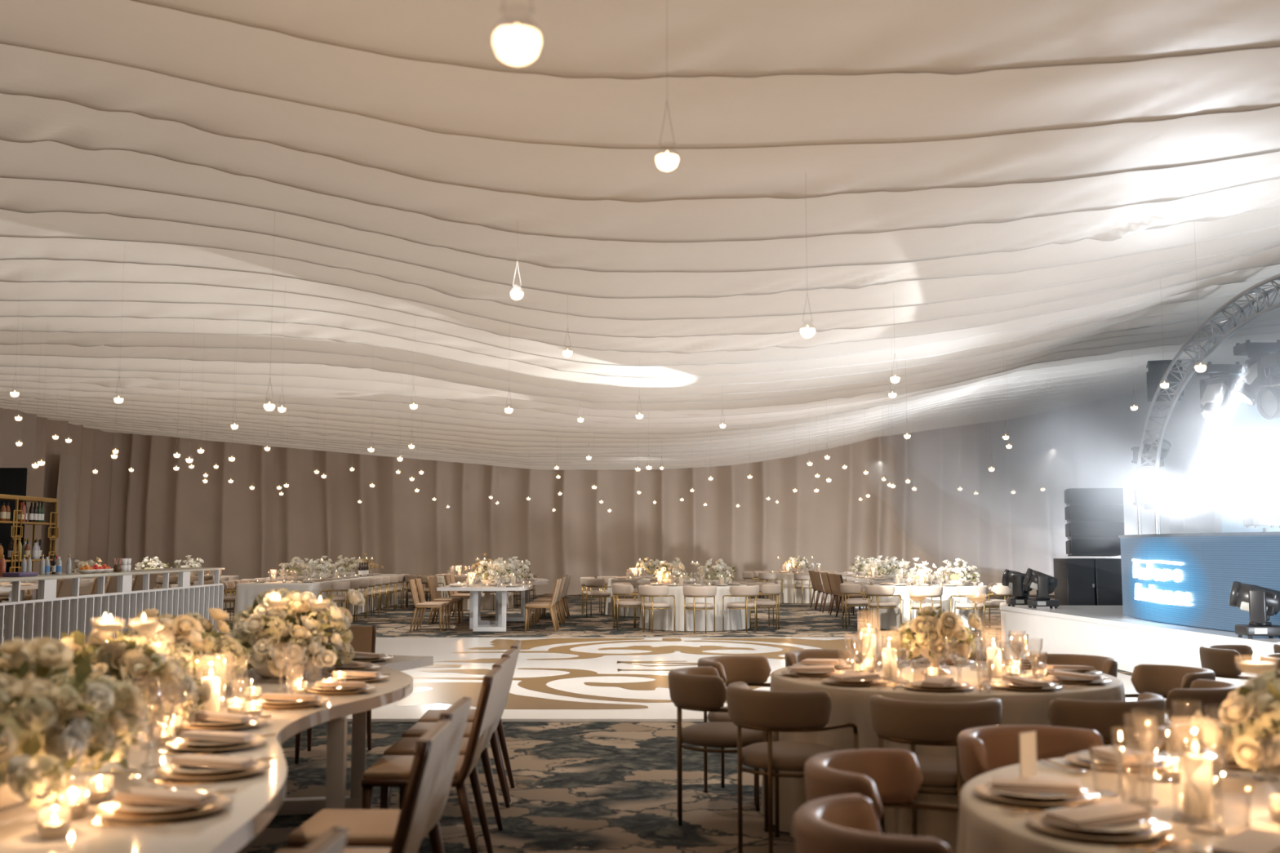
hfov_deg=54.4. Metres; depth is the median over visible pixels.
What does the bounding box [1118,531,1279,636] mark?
booth
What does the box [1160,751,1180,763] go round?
knife
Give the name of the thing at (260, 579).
barrel chair
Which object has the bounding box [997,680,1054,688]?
dinner plate
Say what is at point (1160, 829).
charger plate
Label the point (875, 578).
napkin
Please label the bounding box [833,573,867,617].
chair
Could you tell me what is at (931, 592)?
barrel chair
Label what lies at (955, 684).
dinner plate
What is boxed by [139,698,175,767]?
water goblet
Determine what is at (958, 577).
flower arrangement
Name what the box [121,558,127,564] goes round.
paper cup
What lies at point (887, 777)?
barrel chair
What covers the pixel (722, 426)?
pendant light
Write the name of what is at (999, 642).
water goblet
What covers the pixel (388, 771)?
chair
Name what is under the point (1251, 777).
wine glass
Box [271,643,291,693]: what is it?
wine glass
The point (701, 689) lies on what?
barrel chair
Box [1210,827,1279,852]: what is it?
napkin
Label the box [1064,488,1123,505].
speaker
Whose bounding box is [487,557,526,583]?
flower arrangement
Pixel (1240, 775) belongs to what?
water goblet
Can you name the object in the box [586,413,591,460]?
pendant light
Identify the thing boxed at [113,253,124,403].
pendant light
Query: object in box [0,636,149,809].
flower arrangement
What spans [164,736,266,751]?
charger plate
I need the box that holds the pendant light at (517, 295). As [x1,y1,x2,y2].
[510,261,523,300]
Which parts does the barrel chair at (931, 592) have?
leg, backrest, seat, arm rail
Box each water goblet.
[78,723,118,803]
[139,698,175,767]
[155,680,188,740]
[163,668,191,722]
[222,656,248,704]
[282,646,305,690]
[844,633,863,671]
[850,637,871,667]
[869,631,888,665]
[889,640,911,682]
[947,642,969,684]
[969,631,986,668]
[999,641,1021,671]
[1008,634,1028,672]
[1022,640,1042,678]
[1110,728,1153,811]
[1131,709,1169,782]
[1178,743,1226,834]
[1203,705,1241,777]
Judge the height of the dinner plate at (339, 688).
0.018 m
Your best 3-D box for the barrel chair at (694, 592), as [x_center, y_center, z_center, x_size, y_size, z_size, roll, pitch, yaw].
[0.998,3.060,20.835,0.569,0.779,0.548,0,-6,-4]
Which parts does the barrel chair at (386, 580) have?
seat, backrest, leg, leg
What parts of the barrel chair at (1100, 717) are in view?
arm rail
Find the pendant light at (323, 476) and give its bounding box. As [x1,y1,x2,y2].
[321,413,326,478]
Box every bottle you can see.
[0,502,6,520]
[0,542,4,559]
[0,555,5,577]
[5,502,10,520]
[7,538,12,559]
[10,539,13,559]
[16,538,22,559]
[17,502,24,521]
[21,555,26,572]
[22,501,26,521]
[22,538,26,559]
[23,541,30,559]
[24,502,27,521]
[26,555,31,572]
[28,502,34,522]
[31,540,38,559]
[33,502,37,522]
[35,538,39,559]
[36,502,41,522]
[38,539,42,559]
[39,554,44,574]
[40,502,44,522]
[44,556,50,574]
[51,555,56,574]
[55,556,62,574]
[66,554,71,573]
[358,563,361,576]
[360,562,364,576]
[364,562,366,575]
[365,562,368,576]
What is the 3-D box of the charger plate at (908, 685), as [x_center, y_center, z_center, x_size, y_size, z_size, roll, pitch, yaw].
[1.439,1.261,6.011,0.334,0.014,0.334,-1,-6,15]
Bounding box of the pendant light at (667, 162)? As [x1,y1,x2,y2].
[655,100,679,171]
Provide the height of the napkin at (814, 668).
0.032 m
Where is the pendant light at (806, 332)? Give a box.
[800,208,815,337]
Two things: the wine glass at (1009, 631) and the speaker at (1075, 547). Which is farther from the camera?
the speaker at (1075, 547)
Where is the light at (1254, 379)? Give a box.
[1231,339,1279,406]
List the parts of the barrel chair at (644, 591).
leg, leg, leg, backrest, seat frame, seat, arm rail, leg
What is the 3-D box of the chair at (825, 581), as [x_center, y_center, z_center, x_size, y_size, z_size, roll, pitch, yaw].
[4.248,3.605,26.974,0.565,0.876,0.472,1,-6,-9]
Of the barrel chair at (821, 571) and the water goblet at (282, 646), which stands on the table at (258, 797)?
the water goblet at (282, 646)
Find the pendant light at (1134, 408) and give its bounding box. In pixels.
[1130,324,1137,410]
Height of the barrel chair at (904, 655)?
0.779 m
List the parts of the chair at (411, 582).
leg, backrest, leg, frame, seat, leg, leg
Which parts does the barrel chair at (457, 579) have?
backrest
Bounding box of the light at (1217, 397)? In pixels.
[1196,361,1242,422]
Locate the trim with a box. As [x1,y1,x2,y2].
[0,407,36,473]
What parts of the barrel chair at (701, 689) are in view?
leg, leg, backrest, arm rail, seat frame, seat, leg, leg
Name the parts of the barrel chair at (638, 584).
backrest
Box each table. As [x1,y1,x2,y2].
[0,654,433,852]
[436,578,549,631]
[841,574,939,608]
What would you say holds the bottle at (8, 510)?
on the shelf
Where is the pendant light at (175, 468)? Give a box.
[173,386,179,470]
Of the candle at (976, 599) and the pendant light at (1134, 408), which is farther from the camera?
the pendant light at (1134, 408)
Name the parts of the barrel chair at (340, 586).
seat, arm rail, backrest, leg, leg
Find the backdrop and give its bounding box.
[0,467,26,572]
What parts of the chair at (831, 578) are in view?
leg, panel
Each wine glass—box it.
[44,728,64,811]
[112,693,143,772]
[132,675,159,744]
[213,652,235,707]
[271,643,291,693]
[881,634,898,679]
[929,636,947,662]
[979,628,995,670]
[980,636,998,683]
[1008,631,1026,675]
[1124,714,1159,804]
[1166,727,1205,823]
[1171,701,1202,753]
[1250,763,1279,780]
[1258,737,1279,831]
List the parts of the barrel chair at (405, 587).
leg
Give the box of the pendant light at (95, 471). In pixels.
[92,395,98,473]
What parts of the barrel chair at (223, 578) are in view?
backrest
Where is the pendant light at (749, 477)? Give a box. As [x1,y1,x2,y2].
[747,457,752,479]
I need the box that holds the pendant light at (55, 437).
[52,373,58,439]
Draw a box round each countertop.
[0,567,224,582]
[1118,531,1279,537]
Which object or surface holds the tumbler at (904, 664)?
on the tablecloth at (850, 704)
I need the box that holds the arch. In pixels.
[1136,273,1279,534]
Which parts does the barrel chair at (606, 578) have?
backrest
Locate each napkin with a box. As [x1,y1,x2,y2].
[112,787,214,807]
[168,753,255,769]
[177,729,254,742]
[195,711,257,723]
[260,693,319,701]
[315,680,367,687]
[331,670,380,676]
[334,660,373,666]
[349,651,386,657]
[789,665,835,672]
[799,658,844,664]
[827,671,880,682]
[857,654,882,660]
[874,577,887,579]
[878,582,893,584]
[893,582,907,585]
[920,675,954,688]
[943,654,957,659]
[989,775,1081,794]
[1001,658,1039,662]
[1001,675,1050,686]
[1041,800,1151,831]
[1043,664,1096,670]
[1048,671,1102,679]
[1088,745,1155,763]
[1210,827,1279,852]
[1216,746,1258,759]
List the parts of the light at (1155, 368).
barn door, barn door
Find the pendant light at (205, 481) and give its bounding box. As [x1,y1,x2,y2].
[202,402,208,483]
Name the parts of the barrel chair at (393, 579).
seat, backrest, leg, leg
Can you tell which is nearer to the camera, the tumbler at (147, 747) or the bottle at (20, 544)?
the tumbler at (147, 747)
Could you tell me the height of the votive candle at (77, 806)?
0.060 m
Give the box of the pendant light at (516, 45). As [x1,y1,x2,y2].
[493,0,541,65]
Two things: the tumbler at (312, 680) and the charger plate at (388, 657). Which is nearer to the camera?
the tumbler at (312, 680)
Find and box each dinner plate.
[110,790,219,813]
[165,756,258,774]
[176,734,257,746]
[189,715,259,726]
[258,696,321,705]
[311,684,369,691]
[329,673,382,679]
[330,663,373,669]
[346,654,387,660]
[787,669,837,675]
[798,662,845,666]
[827,677,881,684]
[848,657,882,662]
[909,680,966,688]
[921,657,968,662]
[984,781,1086,799]
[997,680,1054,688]
[1001,662,1042,666]
[1039,807,1156,833]
[1044,668,1094,673]
[1048,675,1103,682]
[1075,750,1165,766]
[1188,835,1231,852]
[1191,747,1261,764]
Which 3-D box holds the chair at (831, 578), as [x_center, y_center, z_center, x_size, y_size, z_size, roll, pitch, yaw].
[4.260,3.509,25.978,0.565,0.876,0.472,1,-6,-9]
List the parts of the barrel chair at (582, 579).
leg, leg, backrest, seat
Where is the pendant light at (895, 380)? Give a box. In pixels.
[890,290,900,383]
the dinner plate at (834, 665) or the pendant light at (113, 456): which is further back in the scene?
the pendant light at (113, 456)
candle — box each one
[36,807,71,837]
[57,789,88,816]
[84,776,113,802]
[90,613,118,639]
[94,613,124,651]
[128,613,158,734]
[152,727,174,745]
[161,716,182,734]
[200,667,220,712]
[226,698,245,714]
[243,702,262,716]
[244,687,262,702]
[267,594,288,681]
[271,573,275,582]
[291,681,307,694]
[308,595,330,685]
[321,679,337,691]
[331,671,346,681]
[468,576,473,586]
[511,573,515,583]
[657,574,662,582]
[679,574,683,586]
[720,575,724,584]
[854,664,868,672]
[859,661,873,672]
[862,626,876,671]
[882,641,897,678]
[895,574,900,583]
[908,590,925,668]
[920,574,924,585]
[924,667,938,679]
[968,591,986,671]
[986,640,1001,677]
[1005,667,1020,676]
[1008,662,1022,672]
[1162,758,1181,782]
[1180,739,1213,818]
[1235,651,1276,678]
[1269,795,1279,822]
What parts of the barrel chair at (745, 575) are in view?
backrest, seat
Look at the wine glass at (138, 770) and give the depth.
3.83 m
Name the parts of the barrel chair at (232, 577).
backrest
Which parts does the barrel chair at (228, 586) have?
backrest, seat, arm rail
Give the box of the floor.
[206,594,1168,852]
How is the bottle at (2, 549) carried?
on the shelf
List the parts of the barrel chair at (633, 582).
backrest, seat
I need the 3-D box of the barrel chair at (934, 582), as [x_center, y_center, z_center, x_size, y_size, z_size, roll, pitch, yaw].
[5.369,3.299,23.326,0.569,0.779,0.548,-1,-6,10]
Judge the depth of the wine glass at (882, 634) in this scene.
6.42 m
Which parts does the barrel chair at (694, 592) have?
leg, leg, seat, backrest, arm rail, seat frame, leg, leg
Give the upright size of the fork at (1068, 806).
0.010 m
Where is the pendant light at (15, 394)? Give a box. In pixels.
[9,282,20,397]
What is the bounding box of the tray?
[2,572,37,577]
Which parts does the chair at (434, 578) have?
leg, backrest, seat, leg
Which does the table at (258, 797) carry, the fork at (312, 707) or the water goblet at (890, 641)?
the fork at (312, 707)
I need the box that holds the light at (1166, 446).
[1131,438,1171,467]
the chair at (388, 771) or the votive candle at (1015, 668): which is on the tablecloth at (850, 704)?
the votive candle at (1015, 668)
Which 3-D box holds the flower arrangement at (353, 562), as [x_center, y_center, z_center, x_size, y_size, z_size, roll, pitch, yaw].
[-6.750,3.203,28.658,0.737,0.486,0.725,2,-6,-19]
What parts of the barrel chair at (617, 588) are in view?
leg, leg, backrest, arm rail, seat, seat frame, leg, leg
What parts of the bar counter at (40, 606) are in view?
frieze post, frieze post, frieze post, frieze post, rail, frieze post, frieze post, frieze post, frieze post, frieze post, frieze post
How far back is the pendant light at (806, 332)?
7.66 m
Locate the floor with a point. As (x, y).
(580, 787)
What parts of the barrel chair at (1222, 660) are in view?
arm rail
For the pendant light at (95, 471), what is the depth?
24.01 m
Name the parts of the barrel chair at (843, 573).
backrest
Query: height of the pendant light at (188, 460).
2.235 m
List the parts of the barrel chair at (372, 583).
seat, leg, backrest, leg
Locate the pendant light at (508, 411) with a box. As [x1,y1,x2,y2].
[504,387,513,413]
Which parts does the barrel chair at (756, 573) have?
backrest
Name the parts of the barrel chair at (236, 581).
leg, backrest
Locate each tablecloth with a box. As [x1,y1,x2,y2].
[221,575,233,608]
[233,573,397,620]
[430,574,513,609]
[604,577,695,617]
[639,583,749,631]
[760,659,1125,852]
[763,572,835,603]
[870,583,984,631]
[956,752,1279,852]
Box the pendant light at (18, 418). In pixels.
[14,318,23,421]
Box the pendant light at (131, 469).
[128,409,133,471]
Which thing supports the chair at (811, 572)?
on the floor
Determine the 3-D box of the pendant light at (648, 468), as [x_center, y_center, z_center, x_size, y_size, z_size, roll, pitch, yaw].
[0.147,0.103,21.087,0.100,1.267,0.100,0,-5,0]
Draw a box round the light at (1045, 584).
[1022,568,1058,608]
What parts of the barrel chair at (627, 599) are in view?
backrest, seat, leg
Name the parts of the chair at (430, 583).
leg, backrest, leg, frame, seat, leg, leg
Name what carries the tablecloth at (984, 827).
on the round table
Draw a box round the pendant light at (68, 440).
[65,356,72,442]
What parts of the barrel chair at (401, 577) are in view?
seat, backrest, leg, leg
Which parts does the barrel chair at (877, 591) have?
leg, leg, leg, backrest, seat, seat frame, arm rail, leg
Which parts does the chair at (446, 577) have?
backrest, frame, seat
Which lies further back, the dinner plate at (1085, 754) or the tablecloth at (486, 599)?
the tablecloth at (486, 599)
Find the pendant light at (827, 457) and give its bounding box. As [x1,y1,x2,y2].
[824,407,830,459]
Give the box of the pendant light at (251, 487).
[249,408,254,489]
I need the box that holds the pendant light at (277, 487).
[276,413,281,489]
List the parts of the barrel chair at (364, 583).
backrest, leg, leg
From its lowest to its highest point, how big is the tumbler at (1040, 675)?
0.126 m
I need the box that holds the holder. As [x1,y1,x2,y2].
[113,558,122,572]
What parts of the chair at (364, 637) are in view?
leg, leg, backrest, leg, frame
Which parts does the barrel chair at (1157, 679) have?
arm rail, backrest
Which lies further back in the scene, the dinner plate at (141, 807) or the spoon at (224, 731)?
the spoon at (224, 731)
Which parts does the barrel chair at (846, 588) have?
leg, leg, backrest, seat frame, seat, arm rail, leg, leg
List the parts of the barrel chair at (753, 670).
leg, seat, leg, backrest, arm rail, leg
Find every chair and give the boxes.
[221,576,228,610]
[221,581,235,602]
[225,575,239,593]
[229,579,248,620]
[243,578,259,582]
[254,577,271,580]
[274,718,451,852]
[283,697,471,852]
[294,625,376,764]
[298,825,349,852]
[320,581,350,609]
[329,579,359,620]
[341,578,369,617]
[348,577,376,616]
[355,577,382,613]
[361,666,502,852]
[367,576,390,612]
[373,575,398,610]
[380,574,404,608]
[383,656,511,844]
[386,573,409,607]
[401,647,517,808]
[404,574,426,608]
[408,579,444,631]
[413,573,431,601]
[415,578,449,630]
[417,575,444,610]
[417,640,521,802]
[426,576,459,625]
[431,576,463,622]
[444,574,470,613]
[448,573,470,616]
[449,576,471,611]
[482,591,495,610]
[507,574,529,608]
[513,573,537,608]
[524,579,559,632]
[527,578,561,630]
[533,577,565,625]
[536,576,567,623]
[539,574,570,619]
[542,573,571,617]
[580,577,604,614]
[584,577,613,616]
[596,576,617,612]
[611,578,637,617]
[611,583,644,630]
[612,582,642,627]
[636,581,657,613]
[638,585,675,632]
[668,666,768,832]
[682,586,716,633]
[683,581,705,583]
[697,655,771,806]
[722,585,759,632]
[725,681,857,852]
[732,581,746,585]
[742,571,762,598]
[748,582,775,626]
[749,583,781,630]
[752,570,768,598]
[758,572,783,604]
[784,648,862,666]
[793,573,814,604]
[793,794,951,852]
[804,748,959,852]
[808,570,836,608]
[813,571,842,611]
[820,572,852,613]
[821,570,837,573]
[823,572,847,603]
[827,573,861,616]
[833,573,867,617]
[838,571,855,598]
[840,583,873,629]
[843,582,871,626]
[864,584,902,631]
[869,581,896,585]
[869,694,1002,836]
[900,649,986,662]
[907,586,942,620]
[928,581,941,583]
[950,585,987,633]
[956,724,1103,782]
[971,582,982,586]
[980,584,1013,629]
[981,582,1009,628]
[1025,653,1117,677]
[1047,692,1165,751]
[1122,679,1240,752]
[1124,664,1215,723]
[1149,724,1208,752]
[1199,644,1255,679]
[1257,653,1279,680]
[1273,642,1279,653]
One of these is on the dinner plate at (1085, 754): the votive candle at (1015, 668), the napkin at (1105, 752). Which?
the napkin at (1105, 752)
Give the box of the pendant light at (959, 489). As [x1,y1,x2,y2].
[957,404,962,490]
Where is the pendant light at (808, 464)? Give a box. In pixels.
[807,430,812,466]
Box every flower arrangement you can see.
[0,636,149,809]
[14,620,212,735]
[71,556,102,573]
[121,607,253,691]
[134,555,169,569]
[170,555,204,568]
[214,587,364,678]
[277,556,311,581]
[306,555,345,578]
[332,555,362,576]
[355,553,383,573]
[465,553,493,574]
[472,557,513,585]
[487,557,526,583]
[497,556,534,581]
[635,557,671,578]
[652,557,693,584]
[696,558,736,585]
[784,555,813,572]
[848,555,874,576]
[863,555,897,577]
[872,555,909,579]
[889,605,983,675]
[893,557,941,585]
[937,558,981,586]
[1190,669,1279,777]
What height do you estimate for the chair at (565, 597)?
0.876 m
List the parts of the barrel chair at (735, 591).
leg, arm rail, seat, seat frame, backrest, leg, leg, leg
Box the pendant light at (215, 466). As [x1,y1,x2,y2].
[213,419,218,468]
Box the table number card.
[1018,731,1037,777]
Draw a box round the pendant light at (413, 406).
[409,319,417,409]
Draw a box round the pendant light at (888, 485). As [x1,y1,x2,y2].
[887,419,892,487]
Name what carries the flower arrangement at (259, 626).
on the table at (258, 797)
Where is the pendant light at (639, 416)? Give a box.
[635,395,643,419]
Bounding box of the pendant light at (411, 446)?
[408,374,414,448]
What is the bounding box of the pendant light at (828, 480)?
[826,431,831,482]
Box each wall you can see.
[23,417,113,574]
[106,388,1170,595]
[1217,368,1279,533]
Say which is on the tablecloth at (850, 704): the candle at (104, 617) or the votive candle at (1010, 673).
the votive candle at (1010, 673)
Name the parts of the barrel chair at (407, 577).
leg, backrest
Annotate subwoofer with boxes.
[1053,558,1095,605]
[1092,558,1122,605]
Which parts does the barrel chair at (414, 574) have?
backrest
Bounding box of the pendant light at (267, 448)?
[264,385,270,450]
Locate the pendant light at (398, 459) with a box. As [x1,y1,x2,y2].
[396,390,403,461]
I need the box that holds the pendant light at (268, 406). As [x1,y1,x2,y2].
[263,218,275,411]
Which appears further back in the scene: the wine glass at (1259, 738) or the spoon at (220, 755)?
the spoon at (220, 755)
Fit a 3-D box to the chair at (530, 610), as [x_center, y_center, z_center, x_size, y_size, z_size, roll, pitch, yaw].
[-1.660,3.098,21.703,0.565,0.876,0.472,0,-5,0]
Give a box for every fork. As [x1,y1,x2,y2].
[87,821,170,826]
[145,779,214,785]
[155,750,213,755]
[264,706,314,710]
[312,693,356,696]
[977,685,1004,690]
[1008,804,1077,813]
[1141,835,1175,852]
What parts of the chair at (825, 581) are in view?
leg, panel, leg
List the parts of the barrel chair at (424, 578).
backrest, seat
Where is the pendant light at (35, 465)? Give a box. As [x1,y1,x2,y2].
[31,338,41,468]
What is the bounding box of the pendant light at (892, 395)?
[888,356,896,398]
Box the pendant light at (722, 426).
[719,409,725,428]
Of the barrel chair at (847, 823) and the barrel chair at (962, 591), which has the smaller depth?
the barrel chair at (847, 823)
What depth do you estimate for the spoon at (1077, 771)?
3.83 m
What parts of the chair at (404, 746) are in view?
leg, leg, seat, leg, leg, panel, backrest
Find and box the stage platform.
[1000,605,1279,685]
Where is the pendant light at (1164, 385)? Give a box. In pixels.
[1160,280,1168,388]
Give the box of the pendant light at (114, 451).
[111,365,119,453]
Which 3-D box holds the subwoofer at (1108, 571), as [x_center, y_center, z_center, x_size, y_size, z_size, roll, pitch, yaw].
[8.265,2.965,22.158,0.516,1.220,0.700,0,-5,0]
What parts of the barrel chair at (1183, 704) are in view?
seat, backrest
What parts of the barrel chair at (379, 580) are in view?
seat, backrest, leg, leg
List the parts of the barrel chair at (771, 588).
leg, leg, seat, arm rail, seat frame, backrest, leg, leg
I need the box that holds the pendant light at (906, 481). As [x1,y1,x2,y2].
[905,421,910,483]
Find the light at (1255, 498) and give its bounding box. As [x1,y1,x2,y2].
[1237,484,1279,528]
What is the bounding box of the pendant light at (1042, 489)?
[1039,386,1044,491]
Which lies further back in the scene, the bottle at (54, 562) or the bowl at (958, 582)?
the bowl at (958, 582)
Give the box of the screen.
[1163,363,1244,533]
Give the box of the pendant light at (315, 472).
[314,421,319,474]
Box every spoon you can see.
[163,786,236,791]
[213,754,276,759]
[223,731,277,735]
[876,683,906,687]
[984,684,992,690]
[1004,808,1036,813]
[1036,760,1086,772]
[1049,681,1079,686]
[1131,848,1173,852]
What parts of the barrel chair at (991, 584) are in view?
seat, backrest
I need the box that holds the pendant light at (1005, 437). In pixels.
[1002,363,1008,439]
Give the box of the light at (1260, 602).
[1229,581,1279,638]
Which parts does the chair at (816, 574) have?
leg, panel, frame, leg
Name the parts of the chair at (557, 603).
leg, leg, seat, leg, frame, leg, panel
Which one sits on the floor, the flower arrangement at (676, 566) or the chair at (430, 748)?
the chair at (430, 748)
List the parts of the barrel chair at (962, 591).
leg, arm rail, seat frame, seat, backrest, leg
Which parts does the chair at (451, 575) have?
backrest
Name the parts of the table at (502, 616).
frame, frame, frame, frame, frame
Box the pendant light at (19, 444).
[15,354,23,446]
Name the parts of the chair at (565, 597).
leg, panel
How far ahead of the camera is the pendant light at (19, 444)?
19.05 m
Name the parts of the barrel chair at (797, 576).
leg, leg, backrest, seat, leg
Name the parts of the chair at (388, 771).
leg, leg, seat, frame, leg, backrest, leg, panel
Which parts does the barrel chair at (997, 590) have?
leg, seat, arm rail, backrest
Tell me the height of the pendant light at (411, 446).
1.548 m
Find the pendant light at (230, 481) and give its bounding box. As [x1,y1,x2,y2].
[228,406,233,483]
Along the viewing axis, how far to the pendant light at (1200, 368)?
10.57 m
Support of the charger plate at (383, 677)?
on the table at (258, 797)
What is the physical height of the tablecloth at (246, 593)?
0.746 m
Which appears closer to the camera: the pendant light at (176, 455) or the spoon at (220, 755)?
the spoon at (220, 755)
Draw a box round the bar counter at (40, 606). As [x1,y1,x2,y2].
[0,567,224,645]
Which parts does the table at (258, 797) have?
frame, frame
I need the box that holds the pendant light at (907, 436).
[903,360,911,439]
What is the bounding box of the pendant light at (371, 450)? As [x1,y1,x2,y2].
[368,375,374,452]
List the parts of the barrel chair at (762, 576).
backrest, leg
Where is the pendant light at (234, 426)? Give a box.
[231,315,238,429]
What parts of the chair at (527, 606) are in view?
leg, leg, seat, frame, leg, leg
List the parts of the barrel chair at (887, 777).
backrest, arm rail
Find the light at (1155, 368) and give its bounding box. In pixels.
[1146,360,1183,401]
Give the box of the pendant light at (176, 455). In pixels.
[173,342,181,457]
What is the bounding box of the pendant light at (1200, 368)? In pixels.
[1194,231,1206,372]
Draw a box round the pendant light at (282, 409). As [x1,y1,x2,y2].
[277,284,286,412]
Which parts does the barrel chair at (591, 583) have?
leg, leg, backrest, arm rail, seat frame, seat, leg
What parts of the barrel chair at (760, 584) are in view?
seat, backrest, leg, leg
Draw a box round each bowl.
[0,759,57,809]
[76,569,95,573]
[92,568,105,573]
[102,568,113,572]
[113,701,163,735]
[248,659,316,678]
[285,575,305,581]
[315,573,334,578]
[337,571,356,576]
[480,579,502,585]
[500,577,517,583]
[662,579,679,584]
[703,579,728,585]
[857,571,871,576]
[881,574,898,579]
[904,578,929,585]
[947,579,971,586]
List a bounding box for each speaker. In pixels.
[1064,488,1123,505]
[1064,504,1124,522]
[1065,521,1124,538]
[1065,537,1120,556]
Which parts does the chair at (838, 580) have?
leg, panel, seat, frame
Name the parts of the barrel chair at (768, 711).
leg, leg, seat frame, leg, backrest, seat, arm rail, leg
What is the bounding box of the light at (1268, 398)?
[1256,348,1279,419]
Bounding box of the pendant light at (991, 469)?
[988,372,994,471]
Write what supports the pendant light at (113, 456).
hanging from the ceiling
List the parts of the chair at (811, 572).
leg, panel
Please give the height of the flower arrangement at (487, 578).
0.486 m
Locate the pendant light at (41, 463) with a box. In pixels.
[37,323,48,465]
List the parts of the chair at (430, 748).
seat, frame, backrest, panel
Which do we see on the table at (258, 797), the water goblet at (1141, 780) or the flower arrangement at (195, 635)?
the flower arrangement at (195, 635)
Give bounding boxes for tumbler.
[57,764,93,819]
[121,733,152,778]
[137,710,164,749]
[151,718,172,729]
[231,678,252,709]
[285,666,304,693]
[304,656,320,682]
[837,649,853,674]
[853,645,861,668]
[897,656,910,666]
[911,657,928,681]
[952,653,966,666]
[975,658,993,685]
[1002,646,1018,670]
[1030,651,1047,676]
[1088,746,1121,795]
[1117,764,1152,814]
[1174,731,1204,768]
[1211,782,1251,836]
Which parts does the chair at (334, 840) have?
panel, frame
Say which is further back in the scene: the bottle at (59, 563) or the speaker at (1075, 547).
the speaker at (1075, 547)
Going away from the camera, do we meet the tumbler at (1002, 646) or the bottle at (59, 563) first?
the tumbler at (1002, 646)
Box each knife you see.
[210,791,235,793]
[255,758,275,760]
[257,734,275,736]
[999,805,1042,811]
[1043,759,1095,771]
[1115,838,1195,848]
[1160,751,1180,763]
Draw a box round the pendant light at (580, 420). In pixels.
[577,382,583,422]
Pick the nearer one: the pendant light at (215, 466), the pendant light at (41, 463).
the pendant light at (41, 463)
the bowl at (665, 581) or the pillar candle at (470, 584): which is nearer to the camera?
the pillar candle at (470, 584)
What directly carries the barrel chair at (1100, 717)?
on the floor
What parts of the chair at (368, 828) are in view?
seat, leg, panel, backrest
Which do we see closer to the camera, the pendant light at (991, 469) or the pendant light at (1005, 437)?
the pendant light at (1005, 437)
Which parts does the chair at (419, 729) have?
seat, leg, panel, backrest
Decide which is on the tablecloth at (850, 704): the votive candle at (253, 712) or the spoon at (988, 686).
the spoon at (988, 686)
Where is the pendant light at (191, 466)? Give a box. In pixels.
[189,398,194,468]
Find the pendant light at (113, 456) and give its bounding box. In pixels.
[111,364,118,458]
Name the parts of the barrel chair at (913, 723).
leg, leg, arm rail, backrest, seat frame, seat, leg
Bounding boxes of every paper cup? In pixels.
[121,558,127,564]
[121,564,127,571]
[126,564,131,571]
[127,558,131,564]
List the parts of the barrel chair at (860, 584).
leg, backrest, seat, leg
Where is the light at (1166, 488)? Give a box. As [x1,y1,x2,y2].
[1133,480,1173,510]
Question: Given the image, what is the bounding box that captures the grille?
[1066,560,1094,605]
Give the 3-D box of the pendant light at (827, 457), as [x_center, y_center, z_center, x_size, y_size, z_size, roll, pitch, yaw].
[3.166,-0.084,21.105,0.100,1.292,0.100,0,-5,0]
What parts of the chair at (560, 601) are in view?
leg, seat, leg, frame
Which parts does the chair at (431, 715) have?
seat, leg, leg, panel, backrest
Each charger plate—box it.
[95,794,232,819]
[154,760,270,779]
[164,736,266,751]
[176,717,267,730]
[250,697,329,708]
[306,685,376,693]
[319,665,380,671]
[323,675,389,682]
[350,656,393,662]
[781,670,844,677]
[792,663,851,669]
[821,678,888,686]
[844,658,900,665]
[902,683,973,691]
[915,658,973,664]
[972,782,1099,805]
[990,682,1062,691]
[1001,663,1045,668]
[1025,811,1171,840]
[1038,668,1102,675]
[1041,676,1110,684]
[1064,753,1177,771]
[1173,840,1198,852]
[1182,751,1266,768]
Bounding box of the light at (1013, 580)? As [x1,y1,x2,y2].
[1001,568,1035,606]
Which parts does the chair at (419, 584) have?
leg, backrest, leg, frame, seat, leg, leg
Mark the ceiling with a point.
(1024, 179)
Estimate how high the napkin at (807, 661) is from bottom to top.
0.032 m
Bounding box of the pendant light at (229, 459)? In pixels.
[228,366,235,461]
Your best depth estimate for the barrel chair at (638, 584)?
23.25 m
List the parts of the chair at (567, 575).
seat, leg, leg, panel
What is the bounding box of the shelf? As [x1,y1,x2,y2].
[0,493,58,573]
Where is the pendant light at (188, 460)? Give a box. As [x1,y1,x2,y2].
[185,328,194,462]
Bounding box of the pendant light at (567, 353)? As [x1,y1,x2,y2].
[562,316,573,357]
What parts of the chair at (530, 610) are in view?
leg, leg, seat, leg, frame, leg, panel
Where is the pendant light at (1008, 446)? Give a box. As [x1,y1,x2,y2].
[1005,373,1012,448]
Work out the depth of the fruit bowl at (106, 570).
16.78 m
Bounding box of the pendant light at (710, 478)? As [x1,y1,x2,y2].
[708,447,713,480]
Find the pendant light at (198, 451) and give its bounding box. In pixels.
[197,341,204,453]
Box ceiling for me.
[0,0,1279,470]
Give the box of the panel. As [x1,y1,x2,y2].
[55,453,76,573]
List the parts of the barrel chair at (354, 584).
seat, backrest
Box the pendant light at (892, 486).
[890,421,895,488]
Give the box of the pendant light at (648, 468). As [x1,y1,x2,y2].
[645,453,651,470]
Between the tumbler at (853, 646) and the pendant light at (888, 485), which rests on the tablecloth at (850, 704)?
the tumbler at (853, 646)
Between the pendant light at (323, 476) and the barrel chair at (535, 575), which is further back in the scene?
the barrel chair at (535, 575)
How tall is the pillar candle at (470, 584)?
0.190 m
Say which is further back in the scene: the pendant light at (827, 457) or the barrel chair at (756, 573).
the barrel chair at (756, 573)

